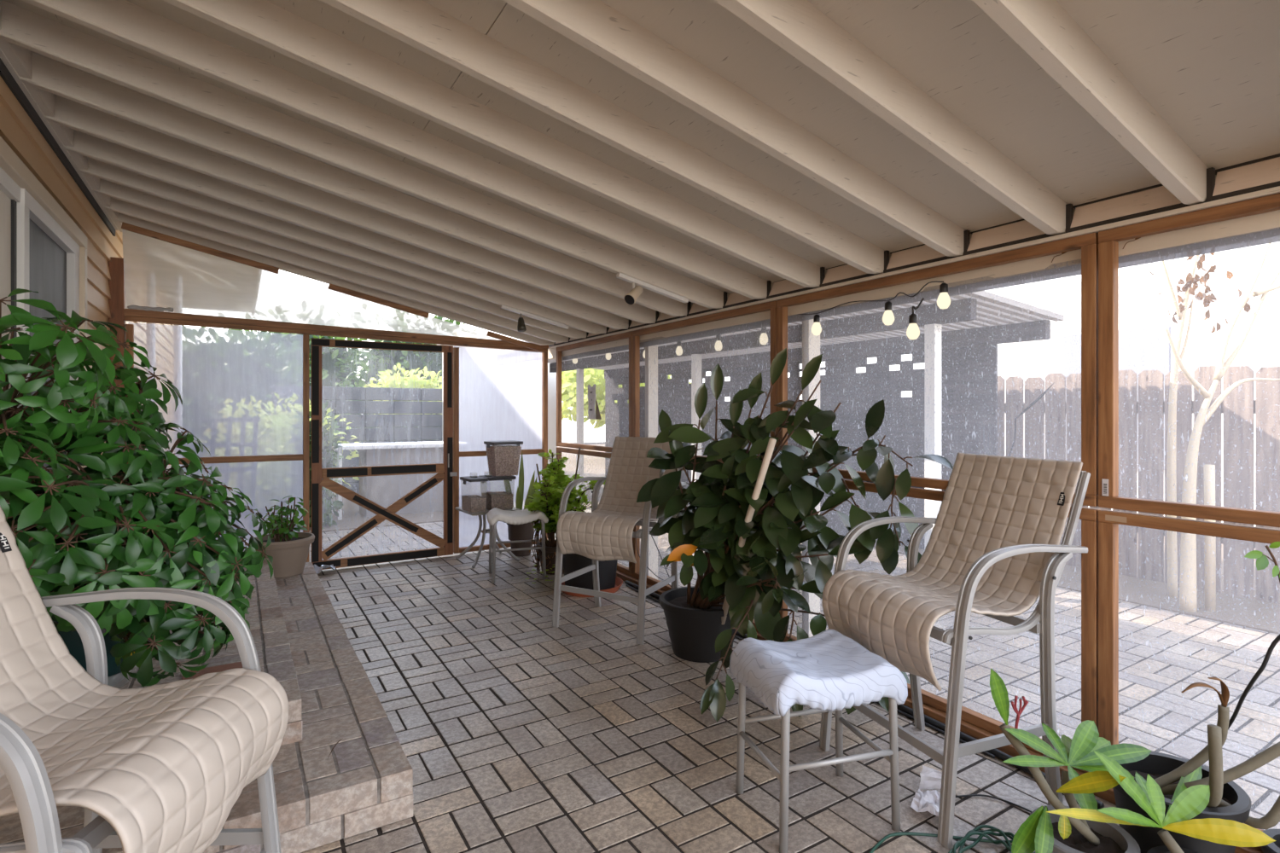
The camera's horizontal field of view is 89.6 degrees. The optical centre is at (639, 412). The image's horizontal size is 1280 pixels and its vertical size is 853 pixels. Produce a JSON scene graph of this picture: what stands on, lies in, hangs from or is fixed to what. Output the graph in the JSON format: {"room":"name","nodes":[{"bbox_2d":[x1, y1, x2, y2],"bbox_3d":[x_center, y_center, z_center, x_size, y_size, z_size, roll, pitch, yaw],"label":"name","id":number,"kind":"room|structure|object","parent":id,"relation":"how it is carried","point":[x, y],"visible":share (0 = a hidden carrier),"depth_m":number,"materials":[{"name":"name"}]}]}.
{"room":"screened porch","nodes":[
{"label":"screened porch","id":0,"kind":"room"},
{"bbox_2d":[0,75,172,485],"bbox_3d":[-4.173,-1.040,2.405,4.970,4.800,14.500,0,0,-32],"label":"wall","id":1,"kind":"structure","parent":0,"point":[19,131],"depth_m":3.34,"materials":[{"name":"beige"}]},
{"bbox_2d":[0,135,87,504],"bbox_3d":[-2.047,-0.087,1.857,0.075,1.795,4.120,0,0,-32],"label":"window","id":2,"kind":"structure","parent":1,"relation":"in","point":[43,250],"depth_m":2.86,"materials":[{"name":"white glass"}]},
{"bbox_2d":[0,58,115,236],"bbox_3d":[-2.057,-1.260,1.899,0.022,0.045,6.200,0,0,-32],"label":"trim","id":3,"kind":"structure","parent":1,"relation":"attached to","point":[5,74],"depth_m":2.94,"materials":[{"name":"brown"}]},
{"bbox_2d":[0,0,122,232],"bbox_3d":[-2.053,-1.346,1.942,0.075,0.128,6.270,0,0,-32],"label":"trim ledger","id":4,"kind":"structure","parent":1,"relation":"attached to","point":[17,59],"depth_m":2.76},
{"bbox_2d":[108,256,125,480],"bbox_3d":[-3.594,-0.037,4.431,0.082,2.035,0.085,0,0,-32],"label":"post","id":5,"kind":"object","parent":1,"relation":"attached to","point":[117,303],"visible":0.17,"depth_m":4.40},
{"bbox_2d":[125,322,309,562],"bbox_3d":[-3.083,0.306,4.769,1.133,1.868,0.055,0,0,-32],"label":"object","id":6,"kind":"structure","parent":1,"relation":"in","point":[245,395],"depth_m":4.85,"materials":[{"name":"clear glass"}]},
{"bbox_2d":[0,549,413,852],"bbox_3d":[-2.138,1.115,3.066,1.324,0.291,3.332,0,0,-32],"label":"step","id":7,"kind":"structure","parent":0,"point":[365,783],"depth_m":2.17,"materials":[{"name":"brick"}]},
{"bbox_2d":[0,288,273,686],"bbox_3d":[-1.649,0.315,2.060,0.828,1.308,1.245,0,0,-29],"label":"bush","id":8,"kind":"object","parent":7,"relation":"on","point":[78,533],"visible":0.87,"depth_m":1.92,"materials":[{"name":"green plant"}]},
{"bbox_2d":[181,662,242,680],"bbox_3d":[-1.520,0.965,2.340,0.240,0.008,0.260,0,0,-32],"label":"door mat","id":9,"kind":"object","parent":7,"relation":"on","point":[224,667],"visible":0.06,"depth_m":2.41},
{"bbox_2d":[244,495,314,578],"bbox_3d":[-2.450,0.844,4.424,0.394,0.529,0.394,0,0,42],"label":"potted plant","id":10,"kind":"object","parent":7,"relation":"on","point":[288,549],"visible":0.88,"depth_m":4.36,"materials":[{"name":"green plant"}]},
{"bbox_2d":[253,532,314,578],"bbox_3d":[-2.450,0.983,4.424,0.394,0.250,0.394,0,0,-32],"label":"pot","id":11,"kind":"object","parent":10,"relation":"on","point":[289,554],"depth_m":4.33,"materials":[{"name":"beige plastic"}]},
{"bbox_2d":[124,315,547,352],"bbox_3d":[-2.225,-0.617,5.298,3.160,0.094,0.045,0,0,-32],"label":"beam","id":12,"kind":"structure","parent":0,"point":[127,318],"depth_m":5.08,"materials":[{"name":"brown wood"}]},
{"bbox_2d":[123,308,548,349],"bbox_3d":[-2.223,-0.657,5.296,3.160,0.110,0.080,0,0,-32],"label":"beam","id":13,"kind":"structure","parent":12,"relation":"on","point":[130,312],"depth_m":5.00,"materials":[{"name":"brown wood"}]},
{"bbox_2d":[121,221,540,350],"bbox_3d":[-2.207,-0.920,5.195,3.080,0.700,0.192,0,0,-32],"label":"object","id":14,"kind":"structure","parent":13,"relation":"attached to","point":[165,273],"depth_m":4.75,"materials":[{"name":"glass"}]},
{"bbox_2d":[311,337,457,570],"bbox_3d":[-2.094,0.333,5.353,1.135,1.822,0.068,0,0,-32],"label":"door","id":15,"kind":"structure","parent":12,"relation":"attached to","point":[321,477],"depth_m":5.28,"materials":[{"name":"brown wood"}]},
{"bbox_2d":[3,0,1279,303],"bbox_3d":[-0.741,-1.066,3.074,3.800,0.853,5.800,0,0,-32],"label":"ceiling","id":16,"kind":"structure","parent":0,"point":[1210,69],"depth_m":1.88,"materials":[{"name":"beige paint"}]},
{"bbox_2d":[111,212,554,345],"bbox_3d":[-2.103,-1.011,5.198,3.380,0.788,0.049,0,0,-32],"label":"beam","id":17,"kind":"structure","parent":16,"relation":"attached to","point":[284,266],"depth_m":4.97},
{"bbox_2d":[103,197,568,342],"bbox_3d":[-1.939,-1.010,4.936,3.380,0.789,0.048,0,0,-32],"label":"beam","id":18,"kind":"structure","parent":16,"relation":"attached to","point":[118,206],"depth_m":4.66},
{"bbox_2d":[92,178,586,338],"bbox_3d":[-1.747,-1.010,4.628,3.380,0.789,0.048,0,0,-32],"label":"beam","id":19,"kind":"structure","parent":16,"relation":"attached to","point":[107,188],"depth_m":4.32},
{"bbox_2d":[79,157,606,333],"bbox_3d":[-1.556,-1.011,4.323,3.380,0.788,0.048,0,0,-32],"label":"beam","id":20,"kind":"structure","parent":16,"relation":"attached to","point":[98,169],"depth_m":4.02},
{"bbox_2d":[500,304,569,332],"bbox_3d":[-0.771,-0.682,4.793,0.534,0.187,0.072,0,0,-32],"label":"track light","id":21,"kind":"object","parent":20,"relation":"attached to","point":[520,326],"visible":1,"depth_m":4.74,"materials":[{"name":"white plastic"}]},
{"bbox_2d":[64,129,632,329],"bbox_3d":[-1.372,-1.010,4.028,3.380,0.789,0.049,0,0,-32],"label":"beam","id":22,"kind":"structure","parent":16,"relation":"attached to","point":[84,144],"depth_m":3.71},
{"bbox_2d":[44,94,660,323],"bbox_3d":[-1.173,-1.010,3.708,3.380,0.790,0.047,0,0,-32],"label":"beam","id":23,"kind":"structure","parent":16,"relation":"attached to","point":[69,113],"depth_m":3.37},
{"bbox_2d":[19,52,692,316],"bbox_3d":[-0.971,-1.010,3.385,3.380,0.789,0.049,0,0,-32],"label":"beam","id":24,"kind":"structure","parent":16,"relation":"attached to","point":[51,76],"depth_m":3.00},
{"bbox_2d":[0,0,729,308],"bbox_3d":[-0.773,-1.010,3.069,3.380,0.789,0.048,0,0,-32],"label":"beam","id":25,"kind":"structure","parent":16,"relation":"attached to","point":[20,26],"depth_m":2.67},
{"bbox_2d":[616,273,688,305],"bbox_3d":[0.085,-0.665,3.583,0.464,0.169,0.090,0,0,-32],"label":"track light","id":26,"kind":"object","parent":25,"relation":"attached to","point":[631,298],"visible":1,"depth_m":3.52,"materials":[{"name":"white plastic"}]},
{"bbox_2d":[21,0,773,299],"bbox_3d":[-0.573,-1.010,2.749,3.380,0.789,0.048,0,0,-32],"label":"beam","id":27,"kind":"structure","parent":16,"relation":"attached to","point":[125,21],"depth_m":2.45,"materials":[{"name":"wood"}]},
{"bbox_2d":[162,0,826,287],"bbox_3d":[-0.370,-1.010,2.423,3.380,0.788,0.048,0,0,-32],"label":"beam","id":28,"kind":"structure","parent":16,"relation":"attached to","point":[263,22],"depth_m":2.27,"materials":[{"name":"wood"}]},
{"bbox_2d":[320,0,891,274],"bbox_3d":[-0.171,-1.010,2.105,3.380,0.789,0.048,0,0,-32],"label":"beam","id":29,"kind":"structure","parent":16,"relation":"attached to","point":[417,24],"depth_m":2.10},
{"bbox_2d":[502,0,971,256],"bbox_3d":[0.027,-1.011,1.788,3.380,0.788,0.048,0,0,-32],"label":"beam","id":30,"kind":"structure","parent":16,"relation":"attached to","point":[595,26],"depth_m":1.92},
{"bbox_2d":[714,0,1075,235],"bbox_3d":[0.224,-1.011,1.472,3.380,0.788,0.048,0,0,-32],"label":"beam","id":31,"kind":"structure","parent":16,"relation":"attached to","point":[798,27],"depth_m":1.75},
{"bbox_2d":[971,0,1215,205],"bbox_3d":[0.427,-1.011,1.147,3.380,0.788,0.048,0,0,-32],"label":"beam","id":32,"kind":"structure","parent":16,"relation":"attached to","point":[1043,29],"depth_m":1.55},
{"bbox_2d":[300,442,1279,852],"bbox_3d":[0.321,1.359,10.812,36.000,0.202,30.000,0,0,-32],"label":"floor","id":33,"kind":"structure","parent":0,"point":[517,732],"depth_m":2.62,"materials":[{"name":"tile"}]},
{"bbox_2d":[0,506,289,852],"bbox_3d":[-1.129,0.712,1.216,0.676,1.099,0.619,0,0,-3],"label":"bar chair","id":34,"kind":"object","parent":33,"relation":"on","point":[164,768],"visible":1,"depth_m":1.28,"materials":[{"name":"beige fabric"}]},
{"bbox_2d":[454,506,520,568],"bbox_3d":[-1.292,1.037,5.466,0.420,0.444,0.420,0,0,-35],"label":"side table","id":35,"kind":"object","parent":33,"relation":"on","point":[484,531],"visible":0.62,"depth_m":5.42,"materials":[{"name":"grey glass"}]},
{"bbox_2d":[459,476,488,512],"bbox_3d":[-1.369,0.656,5.311,0.161,0.315,0.246,0,0,-35],"label":"container","id":36,"kind":"object","parent":35,"relation":"on","point":[474,503],"visible":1,"depth_m":5.24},
{"bbox_2d":[479,475,516,510],"bbox_3d":[-1.204,0.656,5.438,0.241,0.315,0.246,0,0,-35],"label":"container","id":37,"kind":"object","parent":35,"relation":"on","point":[501,500],"visible":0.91,"depth_m":5.36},
{"bbox_2d":[483,440,523,476],"bbox_3d":[-1.160,0.394,5.477,0.276,0.290,0.216,0,0,-35],"label":"container","id":38,"kind":"object","parent":37,"relation":"on","point":[503,460],"visible":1,"depth_m":5.41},
{"bbox_2d":[453,346,547,553],"bbox_3d":[-1.263,0.329,5.904,0.888,1.823,0.053,0,0,-32],"label":"window","id":39,"kind":"structure","parent":33,"relation":"on","point":[499,395],"depth_m":5.87,"materials":[{"name":"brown wood"}]},
{"bbox_2d":[488,519,546,583],"bbox_3d":[-0.946,1.010,4.950,0.419,0.500,0.327,0,0,-18],"label":"footstool","id":40,"kind":"object","parent":33,"relation":"on","point":[492,550],"visible":0.48,"depth_m":4.85,"materials":[{"name":"paint"}]},
{"bbox_2d":[486,507,548,525],"bbox_3d":[-0.946,0.798,4.950,0.437,0.100,0.348,0,0,-18],"label":"seat cover","id":41,"kind":"object","parent":40,"relation":"on","point":[516,517],"visible":0.94,"depth_m":4.82,"materials":[{"name":"white fabric"}]},
{"bbox_2d":[503,453,537,556],"bbox_3d":[-1.045,0.806,5.737,0.249,0.909,0.308,0,0,17],"label":"potted snake plant","id":42,"kind":"object","parent":33,"relation":"on","point":[525,532],"visible":0.62,"depth_m":5.63,"materials":[{"name":"green plant"}]},
{"bbox_2d":[523,447,605,583],"bbox_3d":[-0.661,0.769,5.019,0.630,0.981,0.775,0,0,-28],"label":"potted plant","id":43,"kind":"object","parent":33,"relation":"on","point":[548,500],"visible":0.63,"depth_m":4.97,"materials":[{"name":"green plant"}]},
{"bbox_2d":[536,540,564,575],"bbox_3d":[-0.664,1.150,5.103,0.316,0.220,0.316,0,0,-32],"label":"pot","id":44,"kind":"object","parent":43,"relation":"on","point":[550,548],"depth_m":4.99,"materials":[{"name":"brown plastic"}]},
{"bbox_2d":[561,553,622,597],"bbox_3d":[-0.355,1.060,4.589,0.476,0.400,0.476,0,0,-32],"label":"planter","id":45,"kind":"object","parent":33,"relation":"on","point":[608,582],"visible":0.25,"depth_m":4.43,"materials":[{"name":"plastic"}]},
{"bbox_2d":[552,436,688,645],"bbox_3d":[-0.099,0.712,3.904,0.619,1.099,0.676,0,0,30],"label":"bar chair","id":46,"kind":"object","parent":33,"relation":"on","point":[605,533],"visible":0.82,"depth_m":3.78,"materials":[{"name":"beige fabric"}]},
{"bbox_2d":[645,344,657,579],"bbox_3d":[0.085,0.372,4.737,0.086,1.775,0.051,0,0,-32],"label":"porch post","id":47,"kind":"object","parent":33,"relation":"on","point":[651,403],"visible":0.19,"depth_m":4.71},
{"bbox_2d":[508,290,1064,551],"bbox_3d":[0.475,0.187,7.271,2.073,2.146,6.969,0,0,-32],"label":"patio cover","id":48,"kind":"object","parent":33,"relation":"on","point":[928,319],"visible":0.51,"depth_m":5.40,"materials":[{"name":"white wood"}]},
{"bbox_2d":[636,348,953,722],"bbox_3d":[0.513,0.481,2.930,0.860,1.581,1.451,0,0,-32],"label":"rubber plant","id":49,"kind":"object","parent":33,"relation":"on","point":[750,562],"visible":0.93,"depth_m":3.00,"materials":[{"name":"green plant"}]},
{"bbox_2d":[802,319,820,637],"bbox_3d":[0.898,0.372,3.382,0.086,1.775,0.051,0,0,-32],"label":"porch post","id":50,"kind":"object","parent":33,"relation":"on","point":[811,349],"visible":0.14,"depth_m":3.36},
{"bbox_2d":[626,584,995,759],"bbox_3d":[0.588,1.252,3.494,0.034,0.012,2.701,0,0,-31],"label":"hose","id":51,"kind":"object","parent":33,"relation":"on","point":[631,588],"visible":0.27,"depth_m":2.63,"materials":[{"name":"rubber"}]},
{"bbox_2d":[733,651,900,852],"bbox_3d":[0.552,1.010,2.041,0.419,0.500,0.327,0,0,-15],"label":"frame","id":52,"kind":"object","parent":33,"relation":"on","point":[891,755],"visible":0.44,"depth_m":1.94,"materials":[{"name":"paint"}]},
{"bbox_2d":[729,628,907,716],"bbox_3d":[0.552,0.814,2.041,0.437,0.132,0.348,0,0,-15],"label":"seat cover","id":53,"kind":"object","parent":52,"relation":"on","point":[828,670],"visible":1,"depth_m":1.93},
{"bbox_2d":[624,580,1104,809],"bbox_3d":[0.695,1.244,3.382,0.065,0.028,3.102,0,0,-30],"label":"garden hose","id":54,"kind":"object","parent":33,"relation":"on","point":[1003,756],"visible":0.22,"depth_m":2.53,"materials":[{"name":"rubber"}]},
{"bbox_2d":[909,789,940,816],"bbox_3d":[0.921,1.230,2.038,0.100,0.030,0.145,0,0,35],"label":"crumpled paper","id":55,"kind":"object","parent":33,"relation":"on","point":[928,801],"visible":0.72,"depth_m":2.04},
{"bbox_2d":[919,765,942,790],"bbox_3d":[0.991,1.217,2.153,0.130,0.075,0.018,0,0,-5],"label":"folded paper","id":56,"kind":"object","parent":33,"relation":"on","point":[930,778],"visible":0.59,"depth_m":2.15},
{"bbox_2d":[616,570,1262,852],"bbox_3d":[0.777,1.239,3.432,0.130,0.042,6.201,0,0,-31],"label":"trim","id":57,"kind":"structure","parent":33,"relation":"on","point":[970,730],"depth_m":2.47,"materials":[{"name":"brown wood"}]},
{"bbox_2d":[556,447,632,576],"bbox_3d":[-0.399,0.770,5.370,0.048,0.890,1.388,0,0,-31],"label":"window","id":58,"kind":"structure","parent":57,"relation":"on","point":[628,571],"depth_m":5.29,"materials":[{"name":"brown wood"}]},
{"bbox_2d":[556,331,632,452],"bbox_3d":[-0.396,-0.141,5.371,0.054,0.913,1.388,0,0,-31],"label":"window","id":59,"kind":"structure","parent":58,"relation":"on","point":[629,334],"depth_m":5.40,"materials":[{"name":"brown wood"}]},
{"bbox_2d":[587,384,596,419],"bbox_3d":[-0.403,-0.086,5.384,0.018,0.292,0.154,0,0,-32],"label":"paper bag","id":60,"kind":"object","parent":59,"relation":"attached to","point":[591,395],"visible":1,"depth_m":5.38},
{"bbox_2d":[632,474,774,630],"bbox_3d":[0.354,0.770,4.116,0.047,0.890,1.525,0,0,-31],"label":"window","id":61,"kind":"structure","parent":57,"relation":"on","point":[652,581],"depth_m":4.72,"materials":[{"name":"brown wood"}]},
{"bbox_2d":[632,300,777,463],"bbox_3d":[0.357,-0.141,4.117,0.054,0.913,1.525,0,0,-31],"label":"window","id":62,"kind":"structure","parent":61,"relation":"on","point":[771,306],"depth_m":4.08,"materials":[{"name":"brown wood"}]},
{"bbox_2d":[779,479,1100,773],"bbox_3d":[1.142,0.770,2.805,0.048,0.890,1.521,0,0,-31],"label":"window","id":63,"kind":"structure","parent":57,"relation":"on","point":[1089,516],"depth_m":2.17,"materials":[{"name":"brown wood"}]},
{"bbox_2d":[776,232,1098,506],"bbox_3d":[1.144,-0.141,2.806,0.054,0.913,1.521,0,0,-31],"label":"window","id":64,"kind":"structure","parent":63,"relation":"on","point":[1088,269],"depth_m":2.42,"materials":[{"name":"brown wood"}]},
{"bbox_2d":[1008,382,1054,456],"bbox_3d":[1.496,0.112,2.473,0.165,0.462,0.314,0,0,33],"label":"cable","id":65,"kind":"object","parent":64,"relation":"attached to","point":[1015,434],"depth_m":2.59,"materials":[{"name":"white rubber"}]},
{"bbox_2d":[1098,509,1279,849],"bbox_3d":[1.932,0.770,1.488,0.047,0.890,1.538,0,0,-31],"label":"window","id":66,"kind":"structure","parent":57,"relation":"on","point":[1108,562],"depth_m":2.10,"materials":[{"name":"brown wood"}]},
{"bbox_2d":[1098,192,1279,527],"bbox_3d":[1.935,-0.141,1.490,0.054,0.913,1.538,0,0,-31],"label":"window screen","id":67,"kind":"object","parent":66,"relation":"on","point":[1109,262],"depth_m":2.05,"materials":[{"name":"brown wood"}]},
{"bbox_2d":[868,825,1035,852],"bbox_3d":[0.952,1.241,1.819,0.742,0.035,0.191,0,0,-1],"label":"extension cord","id":68,"kind":"object","parent":33,"relation":"on","point":[981,834],"visible":0.83,"depth_m":1.88,"materials":[{"name":"green plastic"}]},
{"bbox_2d":[819,453,1090,849],"bbox_3d":[1.072,0.712,2.249,0.676,1.099,0.619,0,0,-20],"label":"bar chair","id":69,"kind":"object","parent":33,"relation":"on","point":[993,548],"visible":0.97,"depth_m":2.14,"materials":[{"name":"fabric"}]},
{"bbox_2d":[955,794,1032,813],"bbox_3d":[1.177,1.254,2.017,0.345,0.006,0.094,0,0,43],"label":"cord","id":70,"kind":"object","parent":33,"relation":"on","point":[968,795],"visible":0.5,"depth_m":2.10,"materials":[{"name":"rubber"}]},
{"bbox_2d":[989,669,1151,852],"bbox_3d":[1.215,0.979,1.764,0.536,0.561,0.271,0,0,-32],"label":"potted plumeria","id":71,"kind":"object","parent":33,"relation":"on","point":[1043,832],"visible":0.94,"depth_m":1.74,"materials":[{"name":"plant"}]},
{"bbox_2d":[1029,805,1140,852],"bbox_3d":[1.192,1.195,1.735,0.246,0.130,0.246,0,0,-32],"label":"pot","id":72,"kind":"object","parent":71,"relation":"on","point":[1108,838],"depth_m":1.74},
{"bbox_2d":[1046,750,1276,852],"bbox_3d":[1.347,1.056,1.588,0.780,0.407,0.283,0,0,-32],"label":"leaves","id":73,"kind":"object","parent":33,"relation":"on","point":[1190,802],"visible":0.98,"depth_m":1.60,"materials":[{"name":"green plant"}]},
{"bbox_2d":[1146,845,1199,852],"bbox_3d":[1.358,1.190,1.573,0.192,0.140,0.192,0,0,-32],"label":"pot","id":74,"kind":"object","parent":73,"relation":"on","point":[1162,849],"depth_m":1.65,"materials":[{"name":"black plastic"}]},
{"bbox_2d":[1112,676,1279,852],"bbox_3d":[1.506,0.985,1.793,0.358,0.551,0.316,0,0,3],"label":"potted plumeria","id":75,"kind":"object","parent":33,"relation":"on","point":[1228,800],"visible":0.59,"depth_m":1.71,"materials":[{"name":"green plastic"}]},
{"bbox_2d":[1112,751,1251,852],"bbox_3d":[1.485,1.140,1.794,0.316,0.240,0.316,0,0,-32],"label":"pot","id":76,"kind":"object","parent":75,"relation":"on","point":[1235,805],"depth_m":1.75,"materials":[{"name":"black plastic"}]},
{"bbox_2d":[1227,634,1279,730],"bbox_3d":[1.619,0.638,1.539,0.063,0.563,0.528,0,0,-6],"label":"cable","id":77,"kind":"object","parent":75,"relation":"in","point":[1277,639],"visible":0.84,"depth_m":1.66,"materials":[{"name":"rubber"}]},
{"bbox_2d":[1244,541,1279,852],"bbox_3d":[1.713,0.797,1.659,0.243,0.925,0.186,0,0,-32],"label":"potted plumeria","id":78,"kind":"object","parent":33,"relation":"on","point":[1262,562],"visible":0.91,"depth_m":1.68,"materials":[{"name":"green plant"}]},
{"bbox_2d":[1261,828,1279,852],"bbox_3d":[1.737,1.200,1.674,0.186,0.120,0.186,0,0,-32],"label":"pot","id":79,"kind":"object","parent":78,"relation":"on","point":[1274,847],"depth_m":1.73,"materials":[{"name":"black plastic"}]},
{"bbox_2d":[548,209,1279,359],"bbox_3d":[0.797,-0.569,3.531,0.115,0.113,6.351,0,0,-31],"label":"beam","id":80,"kind":"structure","parent":0,"point":[1271,220],"depth_m":2.45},
{"bbox_2d":[797,280,950,335],"label":"string lights","id":81,"kind":"object","parent":80,"relation":"hanging from","point":[943,302],"depth_m":2.83,"materials":[{"name":"glass"}]},
{"bbox_2d":[548,186,1279,349],"bbox_3d":[0.785,-0.606,3.437,0.112,0.015,6.201,0,0,-31],"label":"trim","id":82,"kind":"structure","parent":80,"relation":"on","point":[1277,189],"depth_m":2.38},
{"bbox_2d":[655,310,685,323],"bbox_3d":[0.234,-0.675,4.362,0.110,0.120,0.336,0,0,-32],"label":"rafter blocking","id":83,"kind":"object","parent":82,"relation":"on","point":[662,317],"visible":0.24,"depth_m":4.41,"materials":[{"name":"grey"}]},
{"bbox_2d":[686,301,720,316],"bbox_3d":[0.428,-0.675,4.039,0.110,0.120,0.326,0,0,-32],"label":"rafter blocking","id":84,"kind":"object","parent":82,"relation":"on","point":[696,309],"visible":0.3,"depth_m":4.09,"materials":[{"name":"grey"}]},
{"bbox_2d":[722,291,762,308],"bbox_3d":[0.622,-0.675,3.717,0.110,0.120,0.332,0,0,-32],"label":"rafter blocking","id":85,"kind":"object","parent":82,"relation":"on","point":[734,299],"visible":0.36,"depth_m":3.76,"materials":[{"name":"grey"}]},
{"bbox_2d":[766,279,817,299],"bbox_3d":[0.818,-0.675,3.391,0.110,0.120,0.338,0,0,-32],"label":"rafter blocking","id":86,"kind":"object","parent":82,"relation":"on","point":[782,288],"visible":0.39,"depth_m":3.43,"materials":[{"name":"grey"}]},
{"bbox_2d":[819,263,878,287],"bbox_3d":[1.013,-0.675,3.065,0.110,0.120,0.329,0,0,-32],"label":"rafter blocking","id":87,"kind":"object","parent":82,"relation":"on","point":[846,272],"visible":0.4,"depth_m":3.09,"materials":[{"name":"grey"}]},
{"bbox_2d":[883,244,956,273],"bbox_3d":[1.206,-0.675,2.744,0.110,0.120,0.329,0,0,-32],"label":"rafter blocking","id":88,"kind":"object","parent":82,"relation":"on","point":[921,254],"visible":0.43,"depth_m":2.76,"materials":[{"name":"grey"}]},
{"bbox_2d":[963,218,1053,255],"bbox_3d":[1.398,-0.675,2.424,0.110,0.120,0.326,0,0,-32],"label":"rafter blocking","id":89,"kind":"object","parent":82,"relation":"on","point":[1018,231],"visible":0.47,"depth_m":2.43,"materials":[{"name":"grey"}]},
{"bbox_2d":[1065,183,1189,232],"bbox_3d":[1.593,-0.675,2.100,0.110,0.120,0.336,0,0,-32],"label":"rafter blocking","id":90,"kind":"object","parent":82,"relation":"on","point":[1155,199],"visible":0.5,"depth_m":2.09,"materials":[{"name":"grey"}]},
{"bbox_2d":[1206,153,1279,202],"bbox_3d":[1.788,-0.675,1.774,0.110,0.120,0.333,0,0,-32],"label":"rafter blocking","id":91,"kind":"object","parent":82,"relation":"on","point":[1262,173],"visible":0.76,"depth_m":1.83,"materials":[{"name":"grey"}]},
{"bbox_2d":[906,297,924,339],"label":"string lights","id":92,"kind":"object","parent":80,"relation":"hanging from","point":[913,332],"depth_m":2.61,"materials":[{"name":"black glass"}]},
{"label":"outside","id":93,"kind":"structure","parent":0,"visible":0},
{"bbox_2d":[309,444,1279,634],"bbox_3d":[2.282,1.279,11.447,28.000,0.062,27.000,0,0,-32],"label":"ground","id":94,"kind":"structure","parent":93,"point":[1135,588],"depth_m":4.57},
{"bbox_2d":[228,328,372,442],"bbox_3d":[-7.661,-0.516,14.481,3.793,3.953,2.774,0,0,-32],"label":"tree","id":95,"kind":"object","parent":94,"relation":"on","point":[330,363],"visible":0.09,"depth_m":14.27,"materials":[{"name":"green plant"}]},
{"bbox_2d":[309,401,343,529],"bbox_3d":[-3.592,0.605,7.098,0.595,1.460,0.796,0,0,-32],"label":"shrub","id":96,"kind":"object","parent":94,"relation":"on","point":[328,460],"visible":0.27,"depth_m":7.02,"materials":[{"name":"green plant"}]},
{"bbox_2d":[309,401,359,494],"bbox_3d":[-4.597,0.553,8.213,1.965,1.605,1.349,0,0,-32],"label":"bush","id":97,"kind":"object","parent":94,"relation":"on","point":[353,453],"visible":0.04,"depth_m":8.46,"materials":[{"name":"green plant"}]},
{"bbox_2d":[309,386,442,497],"bbox_3d":[-3.645,0.440,10.074,3.678,1.628,0.150,0,0,-32],"label":"wall","id":98,"kind":"structure","parent":94,"relation":"on","point":[408,400],"depth_m":9.82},
{"bbox_2d":[331,441,443,519],"bbox_3d":[-3.040,0.828,8.123,1.550,0.865,0.700,0,0,-32],"label":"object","id":99,"kind":"object","parent":94,"relation":"on","point":[384,491],"visible":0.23,"depth_m":7.87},
{"bbox_2d":[363,362,442,427],"bbox_3d":[-3.977,0.205,11.177,1.596,2.112,1.179,0,0,-32],"label":"climbing shrub","id":100,"kind":"object","parent":94,"relation":"on","point":[396,381],"visible":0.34,"depth_m":10.98,"materials":[{"name":"green plant"}]},
{"bbox_2d":[333,313,479,455],"bbox_3d":[-4.311,-0.484,12.971,3.564,3.824,2.491,0,0,-32],"label":"tree","id":101,"kind":"object","parent":94,"relation":"on","point":[379,360],"visible":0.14,"depth_m":12.27,"materials":[{"name":"green plant"}]},
{"bbox_2d":[439,341,557,464],"bbox_3d":[-2.192,0.070,10.362,1.940,2.380,0.700,0,0,-32],"label":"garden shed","id":102,"kind":"object","parent":94,"relation":"on","point":[551,376],"visible":0.04,"depth_m":10.64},
{"bbox_2d":[561,368,691,429],"bbox_3d":[-0.566,-0.291,16.817,4.642,3.102,3.440,0,0,-32],"label":"tree","id":103,"kind":"object","parent":94,"relation":"on","point":[591,377],"visible":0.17,"depth_m":15.61,"materials":[{"name":"green plant"}]},
{"bbox_2d":[706,437,866,535],"bbox_3d":[1.546,0.790,7.096,0.420,0.940,2.100,0,0,-32],"label":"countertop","id":104,"kind":"structure","parent":94,"relation":"on","point":[838,528],"depth_m":6.25,"materials":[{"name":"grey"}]},
{"bbox_2d":[605,343,997,549],"bbox_3d":[1.205,0.310,8.151,0.080,1.900,6.650,0,0,-32],"label":"wall","id":105,"kind":"structure","parent":94,"relation":"on","point":[875,374],"depth_m":6.22,"materials":[{"name":"grey paint"}]},
{"bbox_2d":[997,366,1279,604],"bbox_3d":[4.293,0.469,4.037,0.060,1.583,4.300,0,0,-32],"label":"wooden fence","id":106,"kind":"object","parent":94,"relation":"on","point":[1240,569],"visible":0.51,"depth_m":4.69,"materials":[{"name":"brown wood"}]},
{"bbox_2d":[1003,250,1279,526],"bbox_3d":[7.240,-0.190,5.642,0.340,2.900,7.900,0,0,-32],"label":"sky","id":107,"kind":"structure","parent":94,"relation":"on","point":[1226,301],"depth_m":7.36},
{"bbox_2d":[1148,252,1250,598],"bbox_3d":[3.762,0.044,4.346,0.529,2.433,0.406,0,0,3],"label":"bare tree","id":108,"kind":"object","parent":94,"relation":"on","point":[1172,545],"visible":0.83,"depth_m":4.33,"materials":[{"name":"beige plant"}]},
{"bbox_2d":[1203,465,1215,611],"bbox_3d":[3.579,0.796,4.050,0.058,0.928,0.059,0,0,-32],"label":"post","id":109,"kind":"object","parent":94,"relation":"on","point":[1209,490],"visible":0.77,"depth_m":4.03,"materials":[{"name":"white wood"}]},
{"bbox_2d":[1163,243,1279,612],"bbox_3d":[3.738,0.085,4.065,0.891,2.352,0.087,0,0,-3],"label":"bare tree","id":110,"kind":"object","parent":94,"relation":"on","point":[1188,560],"visible":0.98,"depth_m":4.04,"materials":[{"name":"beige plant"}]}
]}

